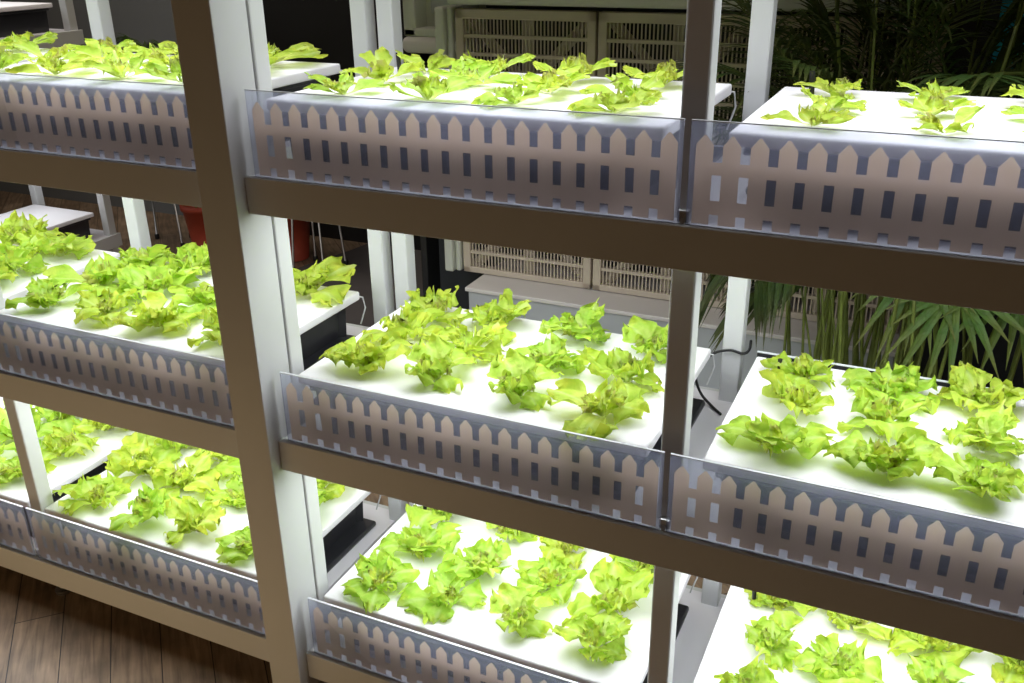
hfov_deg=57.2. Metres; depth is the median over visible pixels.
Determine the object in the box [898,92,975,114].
lettuce
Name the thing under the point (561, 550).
lettuce
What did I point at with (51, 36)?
lettuce
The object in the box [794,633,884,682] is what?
lettuce
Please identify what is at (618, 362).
lettuce
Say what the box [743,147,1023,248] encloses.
tub
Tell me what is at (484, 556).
lettuce
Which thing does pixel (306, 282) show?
lettuce
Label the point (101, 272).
lettuce
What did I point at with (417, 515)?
lettuce
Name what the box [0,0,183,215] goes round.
wall
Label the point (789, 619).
lettuce
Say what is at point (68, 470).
raft
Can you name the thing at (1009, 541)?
tub
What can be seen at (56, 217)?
raft
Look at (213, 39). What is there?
post
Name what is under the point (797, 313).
wall vent
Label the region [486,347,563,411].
lettuce
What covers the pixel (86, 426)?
lettuce
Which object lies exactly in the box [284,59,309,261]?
potted palm
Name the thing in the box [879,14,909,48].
floor vent
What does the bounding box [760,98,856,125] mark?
lettuce
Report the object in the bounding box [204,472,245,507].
lettuce
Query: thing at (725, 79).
floor vent
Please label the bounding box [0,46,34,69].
lettuce
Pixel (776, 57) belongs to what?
floor vent
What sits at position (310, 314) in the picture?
raft
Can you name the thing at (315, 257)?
metal stool
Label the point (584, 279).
wall vent
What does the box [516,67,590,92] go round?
lettuce
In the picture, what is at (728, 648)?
raft
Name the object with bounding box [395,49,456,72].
lettuce
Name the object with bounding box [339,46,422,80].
lettuce
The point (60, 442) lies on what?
lettuce
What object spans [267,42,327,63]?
lettuce
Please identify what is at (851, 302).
wall vent
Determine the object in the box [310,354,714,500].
tub
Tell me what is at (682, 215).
clip
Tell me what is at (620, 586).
lettuce
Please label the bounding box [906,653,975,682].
lettuce
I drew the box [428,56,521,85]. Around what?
lettuce
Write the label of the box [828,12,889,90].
potted palm
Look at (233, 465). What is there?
lettuce
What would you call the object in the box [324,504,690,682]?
raft
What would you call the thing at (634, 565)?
lettuce
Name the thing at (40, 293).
lettuce
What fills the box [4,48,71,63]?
raft
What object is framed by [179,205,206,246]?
pot
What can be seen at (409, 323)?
lettuce
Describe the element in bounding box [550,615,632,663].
lettuce
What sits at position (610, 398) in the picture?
lettuce
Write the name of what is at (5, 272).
lettuce
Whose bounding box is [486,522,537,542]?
lettuce
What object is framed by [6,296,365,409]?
tub
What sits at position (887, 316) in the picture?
wall vent
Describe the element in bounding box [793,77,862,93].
lettuce
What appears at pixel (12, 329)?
tub
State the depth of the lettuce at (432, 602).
2.13 m
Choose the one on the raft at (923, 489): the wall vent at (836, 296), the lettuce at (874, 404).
the lettuce at (874, 404)
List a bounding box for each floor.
[0,191,730,682]
[298,243,422,414]
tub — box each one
[0,8,48,37]
[0,69,341,160]
[0,463,106,537]
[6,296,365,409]
[10,257,123,337]
[55,495,380,613]
[57,218,90,238]
[282,91,735,207]
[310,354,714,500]
[334,576,697,682]
[715,472,1023,594]
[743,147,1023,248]
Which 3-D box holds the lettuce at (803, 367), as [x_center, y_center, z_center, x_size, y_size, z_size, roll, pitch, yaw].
[0.584,0.051,1.881,0.137,0.054,0.154,-8,25,-17]
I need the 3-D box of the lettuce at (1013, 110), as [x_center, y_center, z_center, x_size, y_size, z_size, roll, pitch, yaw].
[0.818,-0.344,1.411,0.115,0.028,0.138,-6,24,-12]
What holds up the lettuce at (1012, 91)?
on the raft at (884, 113)
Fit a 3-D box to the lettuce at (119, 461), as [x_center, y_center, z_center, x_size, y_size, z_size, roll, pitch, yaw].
[-1.059,0.329,2.644,0.182,0.106,0.161,18,30,36]
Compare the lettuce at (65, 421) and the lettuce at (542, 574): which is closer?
the lettuce at (542, 574)
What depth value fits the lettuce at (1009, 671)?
1.90 m
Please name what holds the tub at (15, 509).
on the rack at (134, 182)
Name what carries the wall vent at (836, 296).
in the wall at (448, 279)
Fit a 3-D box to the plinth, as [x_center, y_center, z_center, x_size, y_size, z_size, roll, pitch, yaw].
[0.586,0.075,3.387,1.464,0.511,0.424,10,26,23]
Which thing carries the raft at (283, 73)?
on the tub at (298, 86)
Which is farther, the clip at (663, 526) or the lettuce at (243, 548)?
the lettuce at (243, 548)
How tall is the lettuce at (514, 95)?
0.041 m
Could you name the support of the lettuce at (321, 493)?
on the raft at (196, 546)
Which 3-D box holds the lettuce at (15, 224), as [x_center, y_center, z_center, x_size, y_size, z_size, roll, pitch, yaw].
[-1.419,-0.320,2.721,0.227,0.105,0.185,11,26,24]
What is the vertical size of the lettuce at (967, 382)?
0.077 m
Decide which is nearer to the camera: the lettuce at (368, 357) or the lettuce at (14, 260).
the lettuce at (368, 357)
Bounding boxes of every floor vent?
[712,71,744,144]
[770,57,789,89]
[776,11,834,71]
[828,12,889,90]
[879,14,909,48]
[909,29,946,86]
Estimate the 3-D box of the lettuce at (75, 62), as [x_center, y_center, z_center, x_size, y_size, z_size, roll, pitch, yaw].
[-0.969,-0.592,2.012,0.183,0.041,0.153,-2,24,-3]
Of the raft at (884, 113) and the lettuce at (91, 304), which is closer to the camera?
the raft at (884, 113)
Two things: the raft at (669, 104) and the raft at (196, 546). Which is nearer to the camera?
the raft at (669, 104)
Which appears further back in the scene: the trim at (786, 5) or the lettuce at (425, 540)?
the trim at (786, 5)
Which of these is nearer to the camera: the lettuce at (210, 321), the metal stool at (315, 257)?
the lettuce at (210, 321)
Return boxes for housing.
[403,0,487,295]
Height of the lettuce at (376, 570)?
0.069 m
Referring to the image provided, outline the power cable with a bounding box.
[695,340,751,415]
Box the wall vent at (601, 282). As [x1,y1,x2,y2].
[592,259,671,300]
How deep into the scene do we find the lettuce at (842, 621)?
2.02 m
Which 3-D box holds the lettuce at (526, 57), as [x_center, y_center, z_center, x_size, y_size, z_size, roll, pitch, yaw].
[-0.060,-0.568,1.919,0.162,0.049,0.156,18,30,36]
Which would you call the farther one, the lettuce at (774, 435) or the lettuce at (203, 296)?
the lettuce at (203, 296)
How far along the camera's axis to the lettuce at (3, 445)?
2.75 m
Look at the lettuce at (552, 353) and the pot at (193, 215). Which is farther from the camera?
the pot at (193, 215)
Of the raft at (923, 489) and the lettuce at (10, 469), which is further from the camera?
the lettuce at (10, 469)
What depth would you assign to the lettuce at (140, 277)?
2.35 m
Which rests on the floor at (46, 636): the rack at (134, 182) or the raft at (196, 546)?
the rack at (134, 182)
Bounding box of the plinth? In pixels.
[465,258,902,388]
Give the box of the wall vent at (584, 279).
[463,242,592,288]
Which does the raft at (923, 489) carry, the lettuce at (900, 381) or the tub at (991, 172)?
the lettuce at (900, 381)
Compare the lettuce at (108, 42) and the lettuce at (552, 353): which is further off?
the lettuce at (108, 42)
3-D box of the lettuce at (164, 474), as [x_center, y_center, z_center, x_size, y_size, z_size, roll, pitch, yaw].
[-0.895,0.369,2.566,0.182,0.092,0.206,-12,26,-23]
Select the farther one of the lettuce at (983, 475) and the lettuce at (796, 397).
the lettuce at (796, 397)
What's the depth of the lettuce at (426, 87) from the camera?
1.66 m
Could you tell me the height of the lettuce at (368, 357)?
0.082 m
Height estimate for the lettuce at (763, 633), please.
0.054 m
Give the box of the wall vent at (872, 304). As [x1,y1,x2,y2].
[859,296,877,328]
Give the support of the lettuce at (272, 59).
on the raft at (283, 73)
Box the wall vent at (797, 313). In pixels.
[791,286,826,321]
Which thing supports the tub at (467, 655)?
on the rack at (692, 250)
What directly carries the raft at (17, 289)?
on the tub at (12, 329)
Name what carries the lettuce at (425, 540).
on the raft at (475, 628)
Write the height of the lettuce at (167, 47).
0.039 m
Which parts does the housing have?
frame, rail, panel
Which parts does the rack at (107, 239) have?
post, rail, post, rail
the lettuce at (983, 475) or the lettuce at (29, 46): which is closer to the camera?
the lettuce at (983, 475)
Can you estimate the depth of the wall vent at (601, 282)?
3.28 m
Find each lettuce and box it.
[0,38,15,45]
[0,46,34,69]
[0,210,65,256]
[0,231,50,274]
[0,259,19,282]
[0,400,63,452]
[0,439,6,470]
[0,456,56,483]
[3,30,57,50]
[5,54,99,74]
[5,242,18,251]
[5,277,96,309]
[12,39,78,60]
[16,227,95,258]
[34,406,80,433]
[40,251,147,295]
[40,426,99,463]
[52,470,130,515]
[67,36,135,55]
[68,38,151,62]
[72,418,126,433]
[73,288,136,326]
[82,49,168,77]
[103,432,170,487]
[109,482,193,530]
[111,292,203,332]
[115,263,210,299]
[117,244,179,268]
[126,41,177,55]
[137,432,198,463]
[141,48,177,67]
[142,54,182,81]
[146,450,220,503]
[153,242,210,289]
[163,493,225,545]
[168,281,216,320]
[187,307,221,347]
[196,448,227,476]
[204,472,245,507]
[215,525,252,563]
[216,455,240,475]
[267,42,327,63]
[268,48,279,64]
[293,256,356,306]
[303,68,390,94]
[316,478,344,502]
[317,487,328,506]
[319,331,413,374]
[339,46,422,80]
[341,548,419,612]
[357,300,443,343]
[373,522,463,561]
[389,71,482,99]
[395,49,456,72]
[397,558,487,624]
[400,285,461,327]
[404,333,481,393]
[405,504,451,528]
[420,318,507,361]
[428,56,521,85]
[442,537,512,579]
[456,288,531,345]
[463,51,535,74]
[471,81,549,108]
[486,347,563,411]
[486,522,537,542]
[489,582,553,638]
[506,331,589,373]
[513,552,587,604]
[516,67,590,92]
[533,52,616,75]
[538,298,610,341]
[539,536,586,568]
[546,376,649,440]
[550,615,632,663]
[566,88,662,115]
[567,557,653,641]
[576,345,664,402]
[579,69,664,104]
[608,554,653,584]
[622,315,667,363]
[623,59,682,84]
[714,655,778,682]
[715,412,837,459]
[744,589,817,629]
[744,616,802,672]
[759,368,834,418]
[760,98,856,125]
[760,351,835,389]
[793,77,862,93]
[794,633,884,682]
[800,85,866,111]
[823,426,943,480]
[827,610,892,640]
[837,386,933,442]
[841,361,939,414]
[887,628,983,666]
[897,78,969,97]
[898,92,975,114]
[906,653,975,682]
[911,104,985,133]
[926,452,1023,501]
[927,361,1023,411]
[942,398,1023,456]
[990,652,1023,682]
[1001,84,1023,96]
[1001,105,1023,114]
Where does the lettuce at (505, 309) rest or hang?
on the raft at (476, 395)
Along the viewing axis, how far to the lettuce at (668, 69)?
1.76 m
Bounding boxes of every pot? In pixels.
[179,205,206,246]
[287,219,309,261]
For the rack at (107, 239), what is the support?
on the floor at (46, 636)
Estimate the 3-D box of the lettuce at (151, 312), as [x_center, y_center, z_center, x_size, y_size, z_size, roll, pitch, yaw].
[-0.812,-0.070,2.174,0.173,0.073,0.170,3,24,8]
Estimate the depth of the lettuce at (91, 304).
2.23 m
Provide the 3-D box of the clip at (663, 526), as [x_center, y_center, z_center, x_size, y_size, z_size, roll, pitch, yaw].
[0.270,0.321,1.661,0.020,0.020,0.019,10,26,23]
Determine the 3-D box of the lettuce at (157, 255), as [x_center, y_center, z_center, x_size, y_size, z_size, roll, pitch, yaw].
[-1.006,-0.231,2.541,0.180,0.078,0.174,4,24,10]
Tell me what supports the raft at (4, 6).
on the tub at (35, 21)
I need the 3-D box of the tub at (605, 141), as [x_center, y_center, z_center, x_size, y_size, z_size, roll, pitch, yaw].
[-0.004,-0.405,1.801,0.761,0.126,0.468,10,26,23]
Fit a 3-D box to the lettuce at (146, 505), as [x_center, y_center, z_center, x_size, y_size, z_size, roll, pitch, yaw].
[-0.944,0.422,2.455,0.154,0.084,0.208,13,27,28]
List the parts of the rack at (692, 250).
post, rail, post, acrylic guard, acrylic guard, acrylic guard, rail, rail, post, rail, rail, post, acrylic guard, acrylic guard, back guard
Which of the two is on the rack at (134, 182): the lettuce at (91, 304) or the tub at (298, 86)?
the tub at (298, 86)
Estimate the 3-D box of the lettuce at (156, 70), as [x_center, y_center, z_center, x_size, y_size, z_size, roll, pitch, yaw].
[-0.669,-0.545,1.878,0.145,0.054,0.153,-4,24,-8]
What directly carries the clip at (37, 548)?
on the rack at (134, 182)
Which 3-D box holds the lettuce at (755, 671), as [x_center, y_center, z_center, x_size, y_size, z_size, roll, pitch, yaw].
[0.478,0.682,1.848,0.166,0.063,0.122,-11,26,-21]
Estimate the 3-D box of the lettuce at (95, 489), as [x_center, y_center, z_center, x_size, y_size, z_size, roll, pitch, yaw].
[-1.125,0.406,2.527,0.192,0.059,0.196,-14,27,-28]
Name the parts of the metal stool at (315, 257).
leg, leg, leg, leg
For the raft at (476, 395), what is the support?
on the tub at (698, 404)
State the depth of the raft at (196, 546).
2.46 m
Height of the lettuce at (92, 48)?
0.057 m
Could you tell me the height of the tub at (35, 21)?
0.126 m
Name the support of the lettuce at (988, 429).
on the raft at (923, 489)
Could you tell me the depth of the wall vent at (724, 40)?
2.86 m
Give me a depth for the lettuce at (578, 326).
2.07 m
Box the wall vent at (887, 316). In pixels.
[884,299,894,331]
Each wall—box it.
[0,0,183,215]
[262,0,420,249]
[430,0,1023,387]
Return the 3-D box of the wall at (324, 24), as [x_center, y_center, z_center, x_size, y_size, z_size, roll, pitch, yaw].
[-0.803,-2.325,4.790,2.140,3.820,0.036,10,26,23]
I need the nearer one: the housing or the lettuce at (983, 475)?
the lettuce at (983, 475)
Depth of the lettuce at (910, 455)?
1.54 m
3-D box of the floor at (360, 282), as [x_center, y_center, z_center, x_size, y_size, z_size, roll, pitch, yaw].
[1.120,0.259,3.601,5.592,0.013,2.232,10,26,23]
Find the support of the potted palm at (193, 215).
on the floor at (46, 636)
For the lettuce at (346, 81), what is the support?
on the raft at (669, 104)
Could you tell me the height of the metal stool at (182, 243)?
0.644 m
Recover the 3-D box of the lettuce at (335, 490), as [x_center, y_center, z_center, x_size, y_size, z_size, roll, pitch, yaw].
[-0.520,0.368,2.577,0.180,0.076,0.198,0,24,3]
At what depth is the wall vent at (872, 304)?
2.97 m
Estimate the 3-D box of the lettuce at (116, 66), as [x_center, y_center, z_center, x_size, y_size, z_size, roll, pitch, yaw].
[-0.805,-0.581,1.967,0.163,0.053,0.157,-9,25,-18]
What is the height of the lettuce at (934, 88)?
0.032 m
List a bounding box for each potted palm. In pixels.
[116,33,206,246]
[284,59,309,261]
[638,0,1023,379]
[713,0,1023,366]
[727,0,1023,376]
[835,0,1023,380]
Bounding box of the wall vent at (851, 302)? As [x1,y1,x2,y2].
[848,292,854,326]
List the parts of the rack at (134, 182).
acrylic guard, post, acrylic guard, rail, acrylic guard, post, rail, rail, acrylic guard, rail, rail, post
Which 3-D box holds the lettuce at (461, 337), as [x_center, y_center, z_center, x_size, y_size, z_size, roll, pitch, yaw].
[-0.095,-0.007,1.999,0.151,0.081,0.171,21,31,40]
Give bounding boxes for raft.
[0,2,52,11]
[0,39,339,103]
[0,204,93,229]
[0,241,119,302]
[0,262,358,367]
[0,397,137,507]
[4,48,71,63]
[45,446,370,579]
[266,52,731,140]
[298,301,710,456]
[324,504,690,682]
[693,585,1017,682]
[703,357,1023,537]
[729,71,1023,168]
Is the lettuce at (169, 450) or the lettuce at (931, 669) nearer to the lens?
the lettuce at (931, 669)
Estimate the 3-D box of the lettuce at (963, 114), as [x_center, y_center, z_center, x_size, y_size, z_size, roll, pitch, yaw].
[0.619,-0.319,1.346,0.092,0.039,0.100,14,28,31]
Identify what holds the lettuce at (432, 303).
on the raft at (476, 395)
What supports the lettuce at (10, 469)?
on the raft at (68, 470)
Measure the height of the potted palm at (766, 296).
1.680 m
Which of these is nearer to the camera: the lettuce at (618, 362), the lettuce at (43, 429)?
the lettuce at (618, 362)
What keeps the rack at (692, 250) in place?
on the floor at (46, 636)
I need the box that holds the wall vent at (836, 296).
[834,291,837,324]
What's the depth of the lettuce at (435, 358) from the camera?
1.89 m
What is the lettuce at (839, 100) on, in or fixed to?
on the raft at (884, 113)
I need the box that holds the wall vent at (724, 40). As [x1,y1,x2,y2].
[717,10,750,72]
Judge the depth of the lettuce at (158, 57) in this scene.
2.04 m
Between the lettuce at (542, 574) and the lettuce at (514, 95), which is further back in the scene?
the lettuce at (542, 574)
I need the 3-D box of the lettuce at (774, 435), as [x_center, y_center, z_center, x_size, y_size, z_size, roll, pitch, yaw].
[0.453,0.155,1.634,0.136,0.064,0.188,-17,28,-32]
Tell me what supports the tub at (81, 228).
on the rack at (107, 239)
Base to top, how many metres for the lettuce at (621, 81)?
0.046 m
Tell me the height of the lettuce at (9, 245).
0.098 m
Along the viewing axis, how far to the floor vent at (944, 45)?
2.64 m
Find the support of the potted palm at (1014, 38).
on the floor at (360, 282)
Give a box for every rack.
[0,0,122,259]
[0,0,407,661]
[244,0,1023,682]
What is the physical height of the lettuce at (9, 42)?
0.059 m
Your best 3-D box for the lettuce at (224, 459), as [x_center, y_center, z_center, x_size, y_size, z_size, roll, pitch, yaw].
[-0.823,0.318,2.700,0.209,0.076,0.189,8,25,19]
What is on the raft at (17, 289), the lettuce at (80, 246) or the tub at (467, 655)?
the lettuce at (80, 246)
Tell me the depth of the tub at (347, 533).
2.49 m
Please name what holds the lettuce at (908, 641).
on the raft at (728, 648)
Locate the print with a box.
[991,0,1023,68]
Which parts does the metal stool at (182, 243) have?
leg, leg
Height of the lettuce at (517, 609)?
0.075 m
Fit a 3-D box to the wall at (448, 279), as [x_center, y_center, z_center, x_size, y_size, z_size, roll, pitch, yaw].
[1.724,-1.348,2.488,4.540,3.820,0.080,10,26,23]
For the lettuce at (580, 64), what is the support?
on the raft at (669, 104)
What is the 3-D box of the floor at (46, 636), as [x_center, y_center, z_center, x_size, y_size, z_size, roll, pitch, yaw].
[-1.209,0.509,3.152,9.800,0.040,5.920,10,26,23]
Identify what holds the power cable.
on the rack at (692, 250)
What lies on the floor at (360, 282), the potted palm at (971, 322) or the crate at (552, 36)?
the potted palm at (971, 322)
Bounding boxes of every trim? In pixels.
[434,5,463,270]
[447,0,954,13]
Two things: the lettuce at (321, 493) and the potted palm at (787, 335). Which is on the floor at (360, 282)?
the potted palm at (787, 335)
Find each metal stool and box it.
[144,201,189,246]
[291,219,348,268]
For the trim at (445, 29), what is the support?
attached to the crate at (552, 36)
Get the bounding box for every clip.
[35,547,40,555]
[659,515,670,530]
[677,208,691,223]
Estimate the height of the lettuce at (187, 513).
0.096 m
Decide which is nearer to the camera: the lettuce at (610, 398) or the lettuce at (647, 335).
the lettuce at (610, 398)
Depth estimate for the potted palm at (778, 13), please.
2.76 m
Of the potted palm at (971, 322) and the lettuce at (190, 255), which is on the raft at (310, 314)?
the lettuce at (190, 255)

